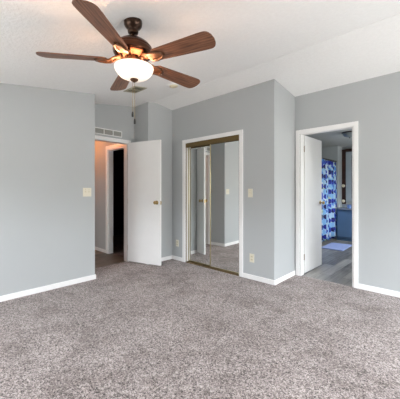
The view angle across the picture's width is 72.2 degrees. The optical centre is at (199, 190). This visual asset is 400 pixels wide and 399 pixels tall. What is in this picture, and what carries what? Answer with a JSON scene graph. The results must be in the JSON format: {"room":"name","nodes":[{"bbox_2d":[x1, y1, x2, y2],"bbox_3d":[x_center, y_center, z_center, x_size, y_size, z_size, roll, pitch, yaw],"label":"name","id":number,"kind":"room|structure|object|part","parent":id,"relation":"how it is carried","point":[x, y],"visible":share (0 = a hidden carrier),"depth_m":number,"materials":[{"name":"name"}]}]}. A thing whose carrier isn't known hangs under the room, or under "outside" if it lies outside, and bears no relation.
{"room":"empty bedroom","nodes":[
{"label":"empty bedroom","id":0,"kind":"room"},
{"bbox_2d":[0,83,94,295],"bbox_3d":[-2.698,-0.079,2.874,0.498,2.611,3.070,0,0,43],"label":"wall","id":1,"kind":"structure","parent":0,"point":[47,136],"depth_m":3.36,"materials":[{"name":"grey paint"}]},
{"bbox_2d":[0,274,95,301],"bbox_3d":[-2.629,1.194,2.886,0.441,0.064,2.983,0,0,43],"label":"baseboard","id":2,"kind":"structure","parent":1,"relation":"attached to","point":[91,277],"depth_m":3.35,"materials":[{"name":"white wood"}]},
{"bbox_2d":[83,188,90,196],"bbox_3d":[-1.532,0.019,3.733,0.016,0.118,0.116,0,0,43],"label":"light switch","id":3,"kind":"object","parent":1,"relation":"attached to","point":[86,191],"visible":1,"depth_m":3.73,"materials":[{"name":"beige plastic"}]},
{"bbox_2d":[95,141,116,249],"bbox_3d":[-2.166,0.026,5.777,2.514,2.400,0.100,0,0,43],"label":"wall","id":4,"kind":"structure","parent":0,"point":[100,146],"depth_m":5.57,"materials":[{"name":"grey paint"}]},
{"bbox_2d":[95,247,105,252],"bbox_3d":[-2.482,1.194,5.997,1.733,0.064,0.013,0,0,43],"label":"baseboard","id":5,"kind":"structure","parent":4,"relation":"attached to","point":[96,248],"depth_m":5.54,"materials":[{"name":"white wood"}]},
{"bbox_2d":[106,144,123,253],"bbox_3d":[-1.538,0.176,5.172,0.769,2.100,0.116,0,0,43],"label":"trim","id":6,"kind":"structure","parent":4,"relation":"attached to","point":[109,153],"depth_m":5.37,"materials":[{"name":"white wood"}]},
{"bbox_2d":[95,104,133,142],"bbox_3d":[-1.530,-0.155,4.545,0.100,2.763,1.163,0,0,43],"label":"wall","id":7,"kind":"structure","parent":0,"point":[113,117],"depth_m":4.61,"materials":[{"name":"grey paint"}]},
{"bbox_2d":[95,127,121,137],"bbox_3d":[-1.553,-0.957,4.438,0.014,0.104,0.651,0,0,43],"label":"air vent","id":8,"kind":"object","parent":7,"relation":"in","point":[102,131],"visible":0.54,"depth_m":4.49,"materials":[{"name":"white metal"}]},
{"bbox_2d":[95,135,130,260],"bbox_3d":[-1.532,0.175,4.543,0.132,2.102,0.819,0,0,43],"label":"trim","id":9,"kind":"structure","parent":7,"relation":"attached to","point":[97,138],"depth_m":4.76,"materials":[{"name":"white wood"}]},
{"bbox_2d":[128,140,161,265],"bbox_3d":[-0.940,0.191,4.591,0.694,2.034,0.179,0,0,27],"label":"door","id":10,"kind":"structure","parent":7,"relation":"in","point":[144,157],"depth_m":4.56,"materials":[{"name":"white paint"}]},
{"bbox_2d":[113,149,123,234],"bbox_3d":[-1.383,0.026,6.543,3.000,2.400,2.090,0,0,43],"label":"wall","id":11,"kind":"structure","parent":0,"point":[118,155],"depth_m":7.64,"materials":[{"name":"black"}]},
{"bbox_2d":[134,102,171,257],"bbox_3d":[-0.799,-0.159,4.946,0.412,2.770,0.624,0,0,43],"label":"wall","id":12,"kind":"structure","parent":0,"point":[153,120],"depth_m":4.81,"materials":[{"name":"grey paint"}]},
{"bbox_2d":[161,255,181,260],"bbox_3d":[-0.723,1.194,4.752,0.836,0.064,0.333,0,0,-9],"label":"baseboard","id":13,"kind":"structure","parent":12,"relation":"attached to","point":[171,256],"depth_m":4.85,"materials":[{"name":"white wood"}]},
{"bbox_2d":[153,13,399,103],"bbox_3d":[1.302,-1.513,2.739,5.670,0.041,0.094,0,0,43],"label":"trim","id":14,"kind":"structure","parent":12,"relation":"attached to","point":[397,16],"depth_m":2.97,"materials":[{"name":"white paint"}]},
{"bbox_2d":[0,234,399,398],"bbox_3d":[0.416,1.276,4.079,9.000,0.100,9.100,0,0,43],"label":"floor","id":15,"kind":"structure","parent":0,"point":[174,329],"depth_m":2.31,"materials":[{"name":"carpet"}]},
{"bbox_2d":[322,242,351,250],"bbox_3d":[3.003,1.219,6.016,0.470,0.018,0.809,0,0,43],"label":"bath mat","id":16,"kind":"object","parent":15,"relation":"on","point":[332,246],"visible":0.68,"depth_m":5.96,"materials":[{"name":"fabric"}]},
{"bbox_2d":[336,209,351,241],"bbox_3d":[4.016,0.845,6.561,1.278,0.767,0.536,0,0,43],"label":"vanity cabinet","id":17,"kind":"object","parent":15,"relation":"on","point":[343,217],"visible":0.14,"depth_m":6.71,"materials":[{"name":"blue wood"}]},
{"bbox_2d":[337,204,351,209],"bbox_3d":[4.005,0.404,6.538,1.302,0.115,0.595,0,0,43],"label":"countertop","id":18,"kind":"structure","parent":17,"relation":"on","point":[344,206],"depth_m":7.00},
{"bbox_2d":[0,0,399,109],"bbox_3d":[0.088,-1.266,1.755,6.284,0.715,5.272,0,0,43],"label":"ceiling","id":19,"kind":"structure","parent":0,"point":[246,33],"depth_m":2.52,"materials":[{"name":"white paint"}]},
{"bbox_2d":[36,0,215,123],"bbox_3d":[-0.460,-0.882,2.069,1.270,0.774,1.228,0,0,43],"label":"ceiling fan","id":20,"kind":"object","parent":19,"relation":"hanging from","point":[134,53],"visible":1,"depth_m":1.93,"materials":[{"name":"brown wood"}]},
{"bbox_3d":[-0.916,-0.964,1.976,0.477,0.040,0.146,0,0,-9],"label":"blade","id":21,"kind":"part","parent":20,"relation":"part of","materials":[{"name":"brown wood"}]},
{"bbox_3d":[-0.566,-0.964,1.621,0.146,0.040,0.477,0,0,9],"label":"blade","id":22,"kind":"part","parent":20,"relation":"part of","materials":[{"name":"brown wood"}]},
{"bbox_3d":[-0.687,-0.964,2.417,0.146,0.040,0.477,0,0,-27],"label":"blade","id":23,"kind":"part","parent":20,"relation":"part of","materials":[{"name":"brown wood"}]},
{"bbox_3d":[-0.489,-0.871,2.039,0.285,0.089,0.285,0,0,43],"label":"lamp shade","id":24,"kind":"part","parent":20,"relation":"part of","materials":[{"name":"white glass"}]},
{"bbox_3d":[-0.196,-0.964,2.336,0.477,0.040,0.146,0,0,-45],"label":"blade","id":25,"kind":"part","parent":20,"relation":"part of","materials":[{"name":"brown wood"}]},
{"bbox_3d":[-0.121,-0.964,1.844,0.477,0.040,0.146,0,0,27],"label":"blade","id":26,"kind":"part","parent":20,"relation":"part of","materials":[{"name":"brown wood"}]},
{"bbox_2d":[124,86,146,92],"bbox_3d":[-0.891,-1.392,3.781,0.280,0.036,0.199,0,0,43],"label":"ceiling vent","id":27,"kind":"object","parent":19,"relation":"in","point":[137,89],"visible":0.98,"depth_m":3.77,"materials":[{"name":"metal"}]},
{"bbox_2d":[167,83,179,87],"bbox_3d":[-0.362,-1.435,3.755,0.172,0.050,0.171,0,0,39],"label":"smoke detector","id":28,"kind":"object","parent":19,"relation":"attached to","point":[173,85],"visible":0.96,"depth_m":3.72,"materials":[{"name":"beige plastic"}]},
{"bbox_2d":[172,79,294,279],"bbox_3d":[0.443,-0.134,4.487,2.023,2.721,0.615,0,0,43],"label":"wall","id":29,"kind":"structure","parent":0,"point":[265,111],"depth_m":3.82,"materials":[{"name":"grey paint"}]},
{"bbox_2d":[182,129,242,276],"bbox_3d":[0.187,0.177,4.363,1.254,2.098,0.116,0,0,43],"label":"trim","id":30,"kind":"structure","parent":29,"relation":"attached to","point":[237,132],"depth_m":4.28,"materials":[{"name":"white wood"}]},
{"bbox_2d":[186,135,238,275],"bbox_3d":[0.188,0.208,4.360,1.109,2.037,0.089,0,0,43],"label":"closet track","id":31,"kind":"object","parent":29,"relation":"attached to","point":[234,137],"visible":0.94,"depth_m":4.42,"materials":[{"name":"brown metal"}]},
{"bbox_2d":[188,144,209,265],"bbox_3d":[0.004,0.210,4.563,0.551,2.010,0.024,0,0,43],"label":"mirrored closet door","id":32,"kind":"structure","parent":31,"relation":"attached to","point":[198,156],"depth_m":4.57,"materials":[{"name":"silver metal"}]},
{"bbox_2d":[210,140,238,273],"bbox_3d":[0.373,0.210,4.173,0.568,2.010,0.024,0,0,42],"label":"mirrored closet door","id":33,"kind":"structure","parent":31,"relation":"attached to","point":[224,156],"depth_m":4.17,"materials":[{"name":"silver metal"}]},
{"bbox_2d":[248,189,252,196],"bbox_3d":[0.696,0.031,3.813,0.074,0.118,0.016,0,0,43],"label":"light switch","id":34,"kind":"object","parent":29,"relation":"attached to","point":[250,191],"visible":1,"depth_m":3.81,"materials":[{"name":"beige plastic"}]},
{"bbox_2d":[250,254,253,262],"bbox_3d":[0.717,0.931,3.798,0.074,0.118,0.008,0,0,43],"label":"power outlet","id":35,"kind":"object","parent":29,"relation":"attached to","point":[251,255],"visible":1,"depth_m":3.79,"materials":[{"name":"beige plastic"}]},
{"bbox_2d":[243,271,294,284],"bbox_3d":[0.998,1.194,3.944,0.496,0.064,0.615,0,0,43],"label":"baseboard","id":36,"kind":"structure","parent":29,"relation":"attached to","point":[245,275],"depth_m":3.73,"materials":[{"name":"white wood"}]},
{"bbox_2d":[305,129,351,146],"bbox_3d":[2.990,-1.184,5.273,3.100,0.080,3.828,0,0,43],"label":"ceiling","id":37,"kind":"structure","parent":0,"point":[334,138],"depth_m":6.00,"materials":[{"name":"white paint"}]},
{"bbox_2d":[341,131,351,137],"bbox_3d":[2.919,-1.085,5.359,0.280,0.118,0.280,0,0,43],"label":"bathroom ceiling light","id":38,"kind":"object","parent":37,"relation":"attached to","point":[348,134],"visible":0.7,"depth_m":5.29,"materials":[{"name":"glass"}]},
{"bbox_2d":[322,146,341,238],"bbox_3d":[3.326,0.041,7.329,0.765,2.370,0.378,0,0,43],"label":"wall","id":39,"kind":"structure","parent":0,"point":[334,153],"depth_m":7.04,"materials":[{"name":"paint"}]},
{"bbox_2d":[342,146,351,203],"bbox_3d":[4.339,0.001,6.701,3.100,2.450,0.100,0,0,43],"label":"wall","id":40,"kind":"structure","parent":0,"point":[349,147],"depth_m":7.12,"materials":[{"name":"paint"}]},
{"bbox_2d":[342,149,345,203],"bbox_3d":[3.726,-0.366,7.123,0.092,1.415,0.128,0,0,43],"label":"light strip","id":41,"kind":"object","parent":40,"relation":"attached to","point":[343,151],"visible":0.98,"depth_m":7.12,"materials":[{"name":"brown wood"}]},
{"bbox_2d":[345,148,351,201],"bbox_3d":[4.149,-0.399,6.743,1.035,1.350,0.100,0,0,43],"label":"mirror","id":42,"kind":"object","parent":40,"relation":"attached to","point":[348,151],"visible":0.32,"depth_m":7.03,"materials":[{"name":"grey mirror"}]},
{"bbox_2d":[295,71,399,291],"bbox_3d":[2.014,-0.094,3.493,5.872,2.641,0.100,0,0,43],"label":"wall","id":43,"kind":"structure","parent":0,"point":[374,102],"depth_m":3.33,"materials":[{"name":"grey paint"}]},
{"bbox_2d":[304,135,324,272],"bbox_3d":[1.751,0.196,4.273,0.179,2.024,0.667,0,0,44],"label":"door","id":44,"kind":"structure","parent":43,"relation":"in","point":[313,202],"depth_m":4.23,"materials":[{"name":"white paint"}]},
{"bbox_2d":[296,121,357,288],"bbox_3d":[1.731,0.176,3.761,0.808,2.101,0.132,0,0,43],"label":"trim","id":45,"kind":"structure","parent":43,"relation":"attached to","point":[300,134],"depth_m":3.82,"materials":[{"name":"white wood"}]},
{"bbox_2d":[358,284,399,297],"bbox_3d":[3.006,1.194,2.477,2.808,0.064,0.013,0,0,43],"label":"baseboard","id":46,"kind":"structure","parent":43,"relation":"attached to","point":[360,286],"depth_m":3.28,"materials":[{"name":"white wood"}]},
{"bbox_3d":[2.271,-0.739,5.695,0.026,0.025,3.453,0,0,43],"label":"curtain rod","id":47,"kind":"object","parent":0,"visible":0},
{"bbox_3d":[3.381,-0.732,6.870,0.040,0.039,0.005,0,0,43],"label":"curtain ring","id":48,"kind":"object","parent":47,"relation":"hanging from","visible":0},
{"bbox_2d":[322,159,336,241],"bbox_3d":[2.703,0.219,6.154,0.114,1.865,2.158,0,0,43],"label":"shower curtain","id":49,"kind":"object","parent":48,"relation":"hanging from","point":[329,184],"visible":0.51,"depth_m":6.54,"materials":[{"name":"blue fabric"}]}
]}

